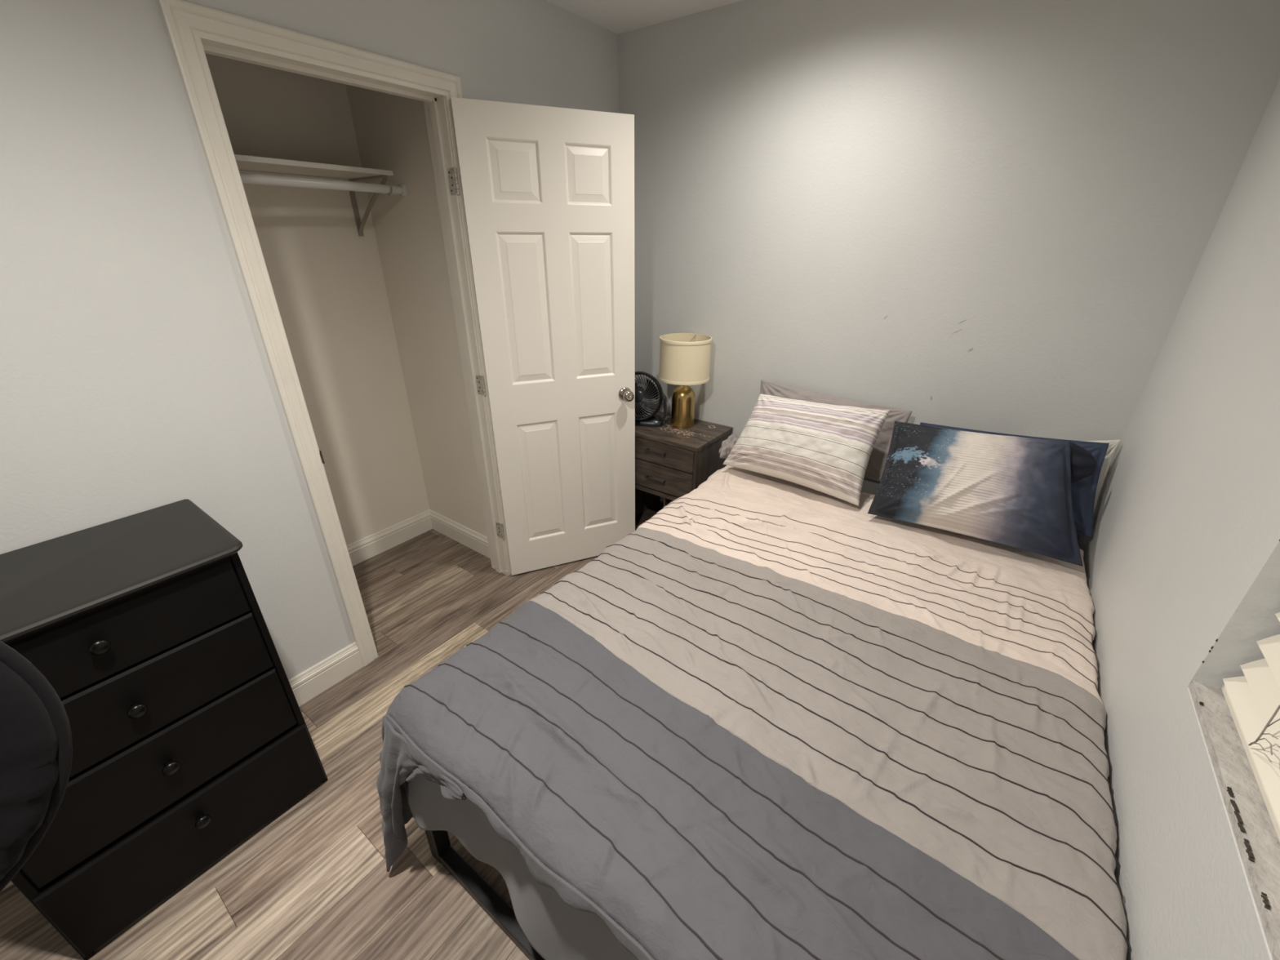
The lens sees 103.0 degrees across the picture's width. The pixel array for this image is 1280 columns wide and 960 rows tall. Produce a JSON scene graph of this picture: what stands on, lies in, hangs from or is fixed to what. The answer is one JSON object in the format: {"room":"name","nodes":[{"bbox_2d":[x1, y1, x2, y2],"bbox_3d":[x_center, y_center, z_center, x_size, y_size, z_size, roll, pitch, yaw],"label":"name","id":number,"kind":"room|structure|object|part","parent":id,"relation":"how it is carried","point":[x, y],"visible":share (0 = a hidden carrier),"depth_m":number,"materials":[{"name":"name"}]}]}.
{"room":"bedroom","nodes":[
{"label":"bedroom","id":0,"kind":"room"},
{"bbox_2d":[0,528,597,959],"bbox_3d":[-0.595,1.028,1.677,3.189,0.100,3.900,17,30,32],"label":"floor","id":1,"kind":"structure","parent":0,"point":[313,882],"depth_m":1.44,"materials":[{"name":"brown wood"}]},
{"bbox_2d":[0,640,72,892],"bbox_3d":[-1.288,0.710,0.722,0.526,1.288,0.818,17,30,32],"label":"desk chair","id":2,"kind":"object","parent":1,"relation":"on","point":[36,741],"visible":1,"depth_m":0.73,"materials":[{"name":"black fabric"}]},
{"bbox_2d":[0,498,328,959],"bbox_3d":[-1.324,0.622,1.350,0.426,0.910,0.604,17,30,32],"label":"dresser","id":3,"kind":"object","parent":1,"relation":"on","point":[190,733],"visible":1,"depth_m":1.24,"materials":[{"name":"black paint"}]},
{"bbox_3d":[-1.169,0.359,1.101,0.032,0.035,0.035,17,30,32],"label":"knob","id":4,"kind":"part","parent":3,"relation":"part of","materials":[{"name":"black"}]},
{"bbox_3d":[-1.189,0.361,1.118,0.018,0.163,0.535,17,30,32],"label":"drawer","id":5,"kind":"part","parent":3,"relation":"part of","materials":[{"name":"black paint"}]},
{"bbox_3d":[-1.169,0.534,1.184,0.032,0.035,0.035,17,30,32],"label":"knob","id":6,"kind":"part","parent":3,"relation":"part of","materials":[{"name":"black"}]},
{"bbox_3d":[-1.189,0.720,1.288,0.020,0.219,0.535,17,30,32],"label":"drawer","id":7,"kind":"part","parent":3,"relation":"part of","materials":[{"name":"black paint"}]},
{"bbox_3d":[-1.189,0.527,1.197,0.018,0.189,0.535,17,30,32],"label":"drawer","id":8,"kind":"part","parent":3,"relation":"part of","materials":[{"name":"black paint"}]},
{"bbox_3d":[-1.168,0.714,1.268,0.032,0.035,0.035,17,30,32],"label":"knob","id":9,"kind":"part","parent":3,"relation":"part of","materials":[{"name":"black metal"}]},
{"bbox_3d":[-1.188,0.947,1.394,0.024,0.250,0.566,17,30,32],"label":"drawer","id":10,"kind":"part","parent":3,"relation":"part of","materials":[{"name":"black paint"}]},
{"bbox_3d":[-1.166,0.907,1.357,0.032,0.035,0.035,17,30,32],"label":"knob","id":11,"kind":"part","parent":3,"relation":"part of","materials":[{"name":"black"}]},
{"bbox_2d":[424,830,544,959],"bbox_3d":[0.529,0.736,1.758,1.335,0.365,1.995,17,30,32],"label":"bed","id":12,"kind":"object","parent":1,"relation":"on","point":[491,903],"visible":0.09,"depth_m":1.35,"materials":[{"name":"black wood"}]},
{"bbox_3d":[-0.569,0.924,1.395,0.042,0.330,0.042,17,30,32],"label":"leg","id":13,"kind":"part","parent":12,"relation":"part of","materials":[{"name":"black wood"}]},
{"bbox_2d":[861,480,879,494],"bbox_3d":[0.533,0.454,1.637,1.304,0.246,1.953,17,30,32],"label":"mattress","id":14,"kind":"object","parent":12,"relation":"on","point":[868,486],"visible":0.02,"depth_m":2.24,"materials":[{"name":"grey fabric"}]},
{"bbox_2d":[407,432,740,959],"bbox_3d":[0.461,0.505,1.614,1.379,0.585,1.938,17,30,32],"label":"sheet","id":15,"kind":"object","parent":14,"relation":"on","point":[556,931],"visible":0.46,"depth_m":1.06,"materials":[{"name":"grey fabric"}]},
{"bbox_2d":[376,465,1128,959],"bbox_3d":[0.402,0.632,1.583,1.484,0.642,1.871,17,30,32],"label":"comforter","id":16,"kind":"object","parent":14,"relation":"on","point":[771,717],"visible":0.98,"depth_m":1.09,"materials":[{"name":"beige fabric"}]},
{"bbox_2d":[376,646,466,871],"bbox_3d":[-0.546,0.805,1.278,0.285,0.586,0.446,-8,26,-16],"label":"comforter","id":17,"kind":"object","parent":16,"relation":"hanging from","point":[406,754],"depth_m":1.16,"materials":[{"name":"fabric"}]},
{"bbox_3d":[0.062,0.790,1.079,1.406,0.490,0.464,17,30,32],"label":"slate panel","id":18,"kind":"part","parent":16,"relation":"part of","materials":[{"name":"fabric"}]},
{"bbox_2d":[722,393,889,506],"bbox_3d":[0.678,-0.164,2.154,0.609,0.322,0.286,17,30,32],"label":"pillow","id":19,"kind":"object","parent":16,"relation":"on","point":[823,447],"visible":1,"depth_m":2.05,"materials":[{"name":"fabric"}]},
{"bbox_3d":[0.336,0.623,1.415,1.405,0.462,0.676,17,30,32],"label":"taupe panel","id":20,"kind":"part","parent":16,"relation":"part of","materials":[{"name":"fabric"}]},
{"bbox_3d":[0.742,0.380,1.919,1.409,0.473,0.805,17,30,32],"label":"cream panel","id":21,"kind":"part","parent":16,"relation":"part of","materials":[{"name":"fabric"}]},
{"bbox_2d":[867,421,1083,566],"bbox_3d":[1.189,0.010,1.784,0.640,0.316,0.290,16,29,29],"label":"pillow","id":22,"kind":"object","parent":16,"relation":"on","point":[1010,491],"visible":1,"depth_m":1.72,"materials":[{"name":"fabric"}]},
{"bbox_2d":[760,379,912,481],"bbox_3d":[0.821,-0.232,2.305,0.677,0.325,0.156,17,30,32],"label":"pillow","id":23,"kind":"object","parent":14,"relation":"on","point":[878,456],"visible":0.21,"depth_m":2.18,"materials":[{"name":"white fabric"}]},
{"bbox_2d":[920,422,1109,537],"bbox_3d":[1.353,-0.041,1.905,0.619,0.325,0.151,18,31,33],"label":"pillow","id":24,"kind":"object","parent":14,"relation":"on","point":[1086,458],"visible":0.15,"depth_m":1.76,"materials":[{"name":"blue fabric"}]},
{"bbox_2d":[1084,440,1120,515],"bbox_3d":[1.532,-0.020,1.878,0.287,0.313,0.112,17,30,32],"label":"pillow","id":25,"kind":"object","parent":14,"relation":"on","point":[1113,444],"visible":0.07,"depth_m":1.79,"materials":[{"name":"white fabric"}]},
{"bbox_2d":[635,411,733,530],"bbox_3d":[0.188,0.043,2.831,0.467,0.696,0.394,17,30,32],"label":"nightstand","id":26,"kind":"object","parent":1,"relation":"on","point":[671,463],"visible":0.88,"depth_m":2.62,"materials":[{"name":"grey wood"}]},
{"bbox_3d":[0.014,-0.008,2.962,0.016,0.674,0.358,17,30,32],"label":"panel","id":27,"kind":"part","parent":26,"relation":"part of","materials":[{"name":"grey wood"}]},
{"bbox_2d":[635,501,663,530],"bbox_3d":[0.193,0.255,2.943,0.427,0.016,0.352,17,30,32],"label":"shelf","id":28,"kind":"object","parent":26,"relation":"attached to","point":[653,508],"depth_m":3.04,"materials":[{"name":"grey wood"}]},
{"bbox_2d":[635,371,667,426],"bbox_3d":[0.000,-0.440,2.711,0.295,0.279,0.142,5,26,11],"label":"fan","id":29,"kind":"object","parent":26,"relation":"on","point":[642,418],"visible":0.72,"depth_m":2.68,"materials":[{"name":"black plastic"}]},
{"bbox_3d":[0.000,-0.388,2.720,0.129,0.083,0.027,12,28,23],"label":"fan blade","id":30,"kind":"part","parent":29,"relation":"part of","materials":[{"name":"black plastic"}]},
{"bbox_2d":[635,373,659,418],"bbox_3d":[-0.011,-0.438,2.671,0.219,0.232,0.111,17,30,32],"label":"grille","id":31,"kind":"object","parent":29,"relation":"attached to","point":[641,396],"depth_m":2.66,"materials":[{"name":"grey plastic"}]},
{"bbox_2d":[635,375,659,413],"bbox_3d":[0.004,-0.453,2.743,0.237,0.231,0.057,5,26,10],"label":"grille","id":32,"kind":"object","parent":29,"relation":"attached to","point":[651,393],"depth_m":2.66,"materials":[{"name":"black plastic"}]},
{"bbox_3d":[0.055,-0.481,2.685,0.085,0.113,0.020,-1,25,-2],"label":"fan blade","id":33,"kind":"part","parent":29,"relation":"part of","materials":[{"name":"black plastic"}]},
{"bbox_3d":[0.129,-0.377,2.712,0.032,0.136,0.071,5,26,11],"label":"yoke arm","id":34,"kind":"part","parent":29,"relation":"part of","materials":[{"name":"black plastic"}]},
{"bbox_3d":[0.078,-0.003,2.648,0.122,0.010,0.027,17,30,32],"label":"handle","id":35,"kind":"part","parent":26,"relation":"part of","materials":[{"name":"black metal"}]},
{"bbox_3d":[0.078,-0.142,2.581,0.122,0.010,0.027,17,30,32],"label":"handle","id":36,"kind":"part","parent":26,"relation":"part of","materials":[{"name":"black metal"}]},
{"bbox_3d":[0.097,0.066,2.706,0.427,0.024,0.029,17,30,32],"label":"rail","id":37,"kind":"part","parent":26,"relation":"part of","materials":[{"name":"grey wood"}]},
{"bbox_3d":[0.191,-0.072,2.782,0.424,0.146,0.351,17,30,32],"label":"drawer","id":38,"kind":"part","parent":26,"relation":"part of","materials":[{"name":"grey wood"}]},
{"bbox_3d":[0.191,-0.198,2.723,0.424,0.120,0.351,17,30,32],"label":"drawer","id":39,"kind":"part","parent":26,"relation":"part of","materials":[{"name":"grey wood"}]},
{"bbox_3d":[0.196,-0.265,2.694,0.467,0.020,0.373,17,30,32],"label":"panel","id":40,"kind":"part","parent":26,"relation":"part of","materials":[{"name":"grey wood"}]},
{"bbox_2d":[658,333,711,428],"bbox_3d":[0.228,-0.502,2.634,0.261,0.460,0.261,17,30,32],"label":"table lamp","id":41,"kind":"object","parent":26,"relation":"on","point":[684,357],"visible":1,"depth_m":2.52,"materials":[{"name":"gold metal"}]},
{"bbox_3d":[0.228,-0.616,2.580,0.258,0.208,0.258,17,30,32],"label":"lamp shade","id":42,"kind":"part","parent":41,"relation":"part of","materials":[{"name":"beige fabric"}]},
{"bbox_3d":[0.372,0.105,2.726,0.018,0.674,0.358,17,30,32],"label":"panel","id":43,"kind":"part","parent":26,"relation":"part of","materials":[{"name":"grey wood"}]},
{"bbox_2d":[0,0,618,679],"bbox_3d":[-1.244,-0.330,1.559,0.120,2.452,3.900,17,30,32],"label":"wall","id":44,"kind":"structure","parent":0,"point":[136,376],"depth_m":1.33,"materials":[{"name":"paint"}]},
{"bbox_2d":[1,642,364,891],"bbox_3d":[-1.714,1.044,1.375,0.016,0.123,1.930,17,30,32],"label":"baseboard","id":45,"kind":"structure","parent":44,"relation":"attached to","point":[327,673],"depth_m":1.98,"materials":[{"name":"paint"}]},
{"bbox_2d":[156,0,511,666],"bbox_3d":[-0.894,-0.333,1.960,0.018,2.115,0.839,17,30,32],"label":"trim","id":46,"kind":"structure","parent":44,"relation":"attached to","point":[185,23],"depth_m":1.51,"materials":[{"name":"paint"}]},
{"bbox_2d":[319,449,324,463],"bbox_3d":[-1.115,-0.082,1.773,0.036,0.050,0.007,17,30,32],"label":"strike plate","id":47,"kind":"object","parent":46,"relation":"attached to","point":[320,451],"depth_m":1.76,"materials":[{"name":"grey metal"}]},
{"bbox_2d":[200,39,506,631],"bbox_3d":[-0.952,-0.328,2.008,0.125,2.064,0.733,17,30,32],"label":"trim","id":48,"kind":"structure","parent":44,"relation":"attached to","point":[435,109],"depth_m":2.02,"materials":[{"name":"paint"}]},
{"bbox_2d":[491,565,508,576],"bbox_3d":[-0.742,0.473,2.696,0.128,0.029,0.005,17,30,32],"label":"trim","id":49,"kind":"structure","parent":44,"relation":"attached to","point":[505,572],"depth_m":2.67,"materials":[{"name":"paint"}]},
{"bbox_2d":[447,97,635,575],"bbox_3d":[-0.357,-0.474,2.330,0.731,2.032,0.182,-12,28,-25],"label":"door","id":50,"kind":"structure","parent":44,"relation":"in","point":[548,192],"depth_m":2.22,"materials":[{"name":"paint"}]},
{"bbox_3d":[-0.483,-1.185,1.960,0.196,0.213,0.035,-10,27,-21],"label":"panel","id":51,"kind":"part","parent":50,"relation":"part of","materials":[{"name":"paint"}]},
{"bbox_3d":[-0.484,-0.721,2.180,0.196,0.614,0.035,-10,27,-21],"label":"panel","id":52,"kind":"part","parent":50,"relation":"part of","materials":[{"name":"paint"}]},
{"bbox_3d":[-0.487,0.007,2.525,0.196,0.626,0.035,-10,27,-21],"label":"panel","id":53,"kind":"part","parent":50,"relation":"part of","materials":[{"name":"paint"}]},
{"bbox_3d":[-0.212,-1.234,2.065,0.194,0.213,0.035,-10,27,-21],"label":"panel","id":54,"kind":"part","parent":50,"relation":"part of","materials":[{"name":"paint"}]},
{"bbox_3d":[-0.213,-0.770,2.285,0.194,0.614,0.035,-10,27,-21],"label":"panel","id":55,"kind":"part","parent":50,"relation":"part of","materials":[{"name":"paint"}]},
{"bbox_3d":[-0.215,-0.041,2.630,0.194,0.626,0.035,-10,27,-21],"label":"panel","id":56,"kind":"part","parent":50,"relation":"part of","materials":[{"name":"paint"}]},
{"bbox_3d":[-0.061,-0.409,2.466,0.066,0.066,0.067,-10,27,-21],"label":"knob","id":57,"kind":"part","parent":50,"relation":"part of","materials":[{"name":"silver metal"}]},
{"bbox_2d":[204,53,429,545],"bbox_3d":[-1.630,-0.641,2.211,0.100,2.452,1.313,17,30,32],"label":"wall","id":58,"kind":"structure","parent":0,"point":[327,280],"depth_m":2.34,"materials":[{"name":"paint"}]},
{"bbox_2d":[234,154,393,235],"bbox_3d":[-1.467,-1.031,1.865,0.330,0.246,1.063,17,30,32],"label":"closet shelf","id":59,"kind":"object","parent":58,"relation":"attached to","point":[246,163],"visible":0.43,"depth_m":2.02,"materials":[{"name":"white paint"}]},
{"bbox_2d":[239,172,408,197],"bbox_3d":[-1.342,-1.054,1.785,0.056,0.056,1.111,17,30,32],"label":"closet rod","id":60,"kind":"object","parent":59,"relation":"attached to","point":[401,189],"visible":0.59,"depth_m":1.93,"materials":[{"name":"white metal"}]},
{"bbox_2d":[346,509,432,565],"bbox_3d":[-1.586,0.426,2.679,0.016,0.123,1.113,17,30,32],"label":"baseboard","id":61,"kind":"structure","parent":58,"relation":"attached to","point":[361,550],"depth_m":2.88,"materials":[{"name":"paint"}]},
{"bbox_2d":[345,84,487,537],"bbox_3d":[-0.979,-0.757,2.461,0.627,2.452,0.100,17,30,32],"label":"wall","id":62,"kind":"structure","parent":0,"point":[391,131],"depth_m":2.39,"materials":[{"name":"paint"}]},
{"bbox_2d":[398,182,408,197],"bbox_3d":[-1.020,-1.242,2.184,0.056,0.056,0.018,17,30,32],"label":"socket","id":63,"kind":"object","parent":62,"relation":"attached to","point":[402,189],"depth_m":2.17,"materials":[{"name":"white plastic"}]},
{"bbox_2d":[429,509,490,558],"bbox_3d":[-1.018,0.314,2.919,0.622,0.123,0.016,17,30,32],"label":"baseboard","id":64,"kind":"structure","parent":62,"relation":"attached to","point":[458,532],"depth_m":2.92,"materials":[{"name":"paint"}]},
{"bbox_2d":[546,0,742,34],"bbox_3d":[-0.580,-1.275,0.578,3.209,0.100,3.900,17,30,32],"label":"ceiling","id":65,"kind":"structure","parent":0,"point":[618,16],"depth_m":2.11,"materials":[{"name":"white paint"}]},
{"bbox_2d":[617,0,1279,541],"bbox_3d":[0.829,-0.685,2.320,2.242,2.452,0.100,17,30,32],"label":"wall","id":66,"kind":"structure","parent":0,"point":[1002,216],"depth_m":1.89,"materials":[{"name":"paint"}]},
{"bbox_2d":[1077,78,1279,959],"bbox_3d":[0.664,0.270,0.304,0.120,2.452,3.900,17,30,32],"label":"wall","id":67,"kind":"structure","parent":0,"point":[1182,554],"depth_m":0.99,"materials":[{"name":"paint"}]},
{"bbox_2d":[1188,539,1279,959],"bbox_3d":[0.600,0.081,0.116,0.121,1.144,1.320,17,30,32],"label":"window","id":68,"kind":"structure","parent":67,"relation":"in","point":[1258,843],"depth_m":0.67,"materials":[{"name":"paint"}]},
{"bbox_3d":[0.598,0.581,0.353,0.118,0.004,1.319,17,30,32],"label":"sill","id":69,"kind":"part","parent":68,"relation":"part of","materials":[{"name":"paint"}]},
{"bbox_2d":[1221,612,1279,842],"bbox_3d":[0.590,0.067,0.116,0.059,1.118,1.299,17,30,32],"label":"window blind","id":70,"kind":"object","parent":68,"relation":"attached to","point":[1252,700],"visible":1,"depth_m":0.74,"materials":[{"name":"beige"}]},
{"bbox_3d":[0.592,0.567,0.351,0.044,0.014,1.299,17,30,32],"label":"rail","id":71,"kind":"part","parent":70,"relation":"part of","materials":[{"name":"beige"}]},
{"bbox_3d":[0.814,-0.077,0.436,0.007,1.052,0.151,17,30,32],"label":"lift cord","id":72,"kind":"part","parent":70,"relation":"part of","materials":[{"name":"grey plastic"}]}
]}

